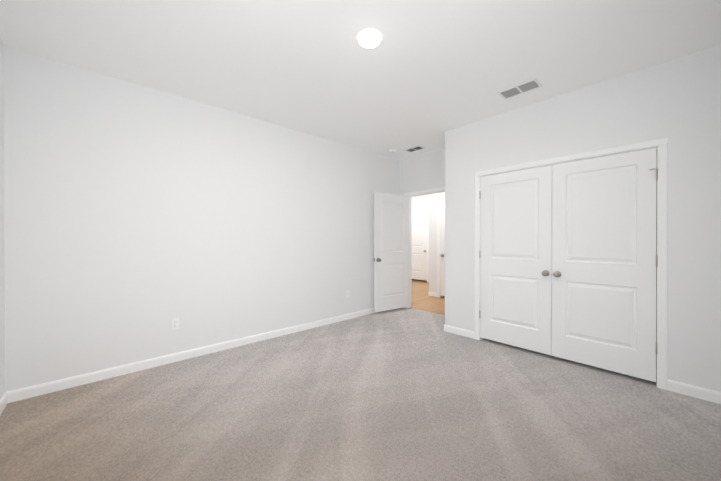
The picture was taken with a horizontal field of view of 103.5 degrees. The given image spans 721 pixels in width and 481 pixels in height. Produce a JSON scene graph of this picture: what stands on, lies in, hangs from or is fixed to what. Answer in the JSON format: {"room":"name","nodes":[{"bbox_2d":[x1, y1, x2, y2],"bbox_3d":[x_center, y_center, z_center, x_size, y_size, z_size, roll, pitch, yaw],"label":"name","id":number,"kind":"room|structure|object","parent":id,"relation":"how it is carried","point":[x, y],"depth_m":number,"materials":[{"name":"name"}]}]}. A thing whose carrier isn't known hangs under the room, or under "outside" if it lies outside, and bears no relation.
{"room":"empty bedroom","nodes":[
{"label":"empty bedroom","id":0,"kind":"room"},
{"bbox_2d":[0,38,4,398],"bbox_3d":[-1.419,-0.119,0.661,0.120,2.750,4.020,0,0,-43],"label":"wall","id":1,"kind":"structure","parent":0,"point":[2,310],"depth_m":2.13,"materials":[{"name":"white paint"}]},
{"bbox_2d":[0,391,11,415],"bbox_3d":[-1.411,1.212,0.753,0.013,0.088,3.840,0,0,-43],"label":"baseboard","id":2,"kind":"structure","parent":1,"relation":"attached to","point":[6,398],"depth_m":2.14,"materials":[{"name":"white paint"}]},
{"bbox_2d":[4,45,398,391],"bbox_3d":[-1.041,-0.126,3.815,4.940,2.750,0.120,0,0,-43],"label":"wall","id":3,"kind":"structure","parent":0,"point":[137,218],"depth_m":2.83,"materials":[{"name":"white paint"}]},
{"bbox_2d":[171,318,178,329],"bbox_3d":[-1.912,0.861,2.933,0.070,0.115,0.007,0,0,-43],"label":"duplex electrical outlet","id":4,"kind":"object","parent":3,"relation":"attached to","point":[174,323],"depth_m":2.93,"materials":[{"name":"white plastic"}]},
{"bbox_2d":[12,308,375,401],"bbox_3d":[-0.996,1.205,3.770,4.700,0.088,0.013,0,0,-43],"label":"baseboard","id":5,"kind":"structure","parent":3,"relation":"attached to","point":[112,372],"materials":[{"name":"white paint"}]},
{"bbox_2d":[0,308,720,480],"bbox_3d":[0.295,1.302,2.317,4.880,0.100,4.140,0,0,-43],"label":"floor carpet","id":6,"kind":"object","parent":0,"point":[404,394],"depth_m":2.00,"materials":[{"name":"grey carpet"}]},
{"bbox_2d":[0,0,720,160],"bbox_3d":[0.545,-1.562,4.302,7.940,0.120,6.740,0,0,-43],"label":"ceiling","id":7,"kind":"structure","parent":0,"point":[426,74],"depth_m":2.24,"materials":[{"name":"white paint"}]},
{"bbox_2d":[356,29,382,48],"bbox_3d":[0.067,-1.479,2.107,0.196,0.036,0.196,0,0,-43],"label":"recessed light","id":8,"kind":"object","parent":7,"relation":"in","point":[369,38],"depth_m":2.07,"materials":[{"name":"white plastic"}]},
{"bbox_2d":[405,145,424,151],"bbox_3d":[0.889,-1.500,4.665,0.182,0.007,0.312,0,0,-43],"label":"ceiling vent","id":9,"kind":"object","parent":7,"relation":"in","point":[415,148],"depth_m":4.63,"materials":[{"name":"white metal"}]},
{"bbox_2d":[497,78,542,98],"bbox_3d":[1.573,-1.495,2.817,0.212,0.007,0.362,0,0,-43],"label":"ceiling vent","id":10,"kind":"object","parent":7,"relation":"in","point":[523,87],"depth_m":2.80,"materials":[{"name":"white metal"}]},
{"bbox_2d":[412,195,428,211],"bbox_3d":[2.078,-0.138,8.419,0.120,2.750,2.505,0,0,-43],"label":"wall","id":11,"kind":"structure","parent":0,"point":[420,203],"depth_m":8.61,"materials":[{"name":"white paint"}]},
{"bbox_2d":[412,213,426,280],"bbox_3d":[1.731,0.188,8.742,0.035,2.012,0.762,0,0,-43],"label":"hall door","id":12,"kind":"structure","parent":11,"relation":"in","point":[419,246],"depth_m":8.65,"materials":[{"name":"white paint"}]},
{"bbox_2d":[412,211,428,281],"bbox_3d":[1.708,0.177,8.722,0.017,2.120,0.892,0,0,-43],"label":"door frame","id":13,"kind":"structure","parent":11,"relation":"attached to","point":[427,212],"depth_m":8.41,"materials":[{"name":"white paint"}]},
{"bbox_2d":[399,149,444,194],"bbox_3d":[2.094,-0.127,3.962,0.120,2.750,3.900,0,0,-43],"label":"wall","id":14,"kind":"structure","parent":0,"point":[426,171],"depth_m":4.97,"materials":[{"name":"white paint"}]},
{"bbox_2d":[374,192,408,311],"bbox_3d":[0.552,0.197,4.984,0.762,2.012,0.035,0,0,-33],"label":"entry door","id":15,"kind":"structure","parent":14,"relation":"in","point":[391,250],"depth_m":4.96,"materials":[{"name":"white paint"}]},
{"bbox_2d":[404,187,444,307],"bbox_3d":[1.165,0.186,4.975,0.154,2.120,0.892,0,0,-43],"label":"door frame","id":16,"kind":"structure","parent":14,"relation":"attached to","point":[425,191],"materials":[{"name":"white paint"}]},
{"bbox_2d":[411,280,444,314],"bbox_3d":[2.343,1.295,5.957,3.060,0.096,6.740,0,0,-43],"label":"floor","id":17,"kind":"structure","parent":0,"point":[422,300],"depth_m":5.91,"materials":[{"name":"brown wood"}]},
{"bbox_2d":[429,192,444,292],"bbox_3d":[2.980,-0.129,4.919,0.120,2.750,4.115,0,0,-43],"label":"wall","id":18,"kind":"structure","parent":0,"point":[433,198],"depth_m":6.31,"materials":[{"name":"white paint"}]},
{"bbox_2d":[428,292,436,296],"bbox_3d":[2.321,1.200,5.937,2.880,0.088,6.500,0,0,-43],"label":"baseboard","id":19,"kind":"structure","parent":18,"relation":"attached to","point":[433,294],"depth_m":6.32,"materials":[{"name":"white paint"}]},
{"bbox_2d":[437,200,444,297],"bbox_3d":[2.033,0.183,5.940,0.137,2.120,0.892,0,0,-43],"label":"door frame","id":20,"kind":"structure","parent":18,"relation":"attached to","point":[438,246],"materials":[{"name":"white paint"}]},
{"bbox_2d":[440,203,444,295],"bbox_3d":[2.011,0.195,5.920,0.035,2.012,0.762,0,0,-43],"label":"hall door","id":21,"kind":"structure","parent":18,"relation":"in","point":[442,265],"depth_m":6.15,"materials":[{"name":"white paint"}]},
{"bbox_2d":[445,45,720,391],"bbox_3d":[2.068,-0.124,3.020,0.110,2.750,2.547,0,0,-43],"label":"wall","id":22,"kind":"structure","parent":0,"point":[677,102],"depth_m":2.39,"materials":[{"name":"white paint"}]},
{"bbox_2d":[444,324,474,338],"bbox_3d":[1.314,1.205,3.754,0.013,0.088,0.399,0,0,-43],"label":"baseboard","id":23,"kind":"structure","parent":22,"relation":"attached to","point":[470,334],"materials":[{"name":"white paint"}]},
{"bbox_2d":[480,165,551,354],"bbox_3d":[1.772,0.208,3.293,0.035,2.012,0.761,0,0,-43],"label":"closet door","id":24,"kind":"structure","parent":22,"relation":"in","point":[515,255],"depth_m":3.25,"materials":[{"name":"white paint"}]},
{"bbox_2d":[479,192,549,317],"bbox_3d":[1.736,0.179,3.279,0.098,1.594,0.754,0,0,-43],"label":"hardware piece","id":25,"kind":"object","parent":24,"relation":"attached to","point":[545,273],"depth_m":3.02,"materials":[{"name":"silver metal"}]},
{"bbox_2d":[475,137,667,389],"bbox_3d":[2.056,0.215,3.034,0.110,2.071,1.571,0,0,-43],"label":"door frame","id":26,"kind":"structure","parent":22,"relation":"attached to","point":[480,338],"depth_m":2.50,"materials":[{"name":"white paint"}]},
{"bbox_2d":[552,147,656,381],"bbox_3d":[2.289,0.209,2.729,0.035,2.012,0.761,0,0,-43],"label":"closet door","id":27,"kind":"structure","parent":22,"relation":"in","point":[604,260],"depth_m":2.68,"materials":[{"name":"white paint"}]},
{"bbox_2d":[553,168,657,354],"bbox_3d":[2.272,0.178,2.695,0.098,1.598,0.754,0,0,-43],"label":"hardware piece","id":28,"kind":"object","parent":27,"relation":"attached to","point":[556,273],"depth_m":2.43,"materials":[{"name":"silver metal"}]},
{"bbox_2d":[667,379,720,403],"bbox_3d":[2.716,1.209,2.224,0.013,0.088,0.432,0,0,-43],"label":"baseboard","id":29,"kind":"structure","parent":22,"relation":"attached to","point":[674,386],"depth_m":2.27,"materials":[{"name":"white paint"}]},
{"bbox_2d":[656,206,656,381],"bbox_3d":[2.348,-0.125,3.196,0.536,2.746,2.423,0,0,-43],"label":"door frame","id":30,"kind":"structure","parent":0,"point":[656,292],"depth_m":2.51,"materials":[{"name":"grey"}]}
]}

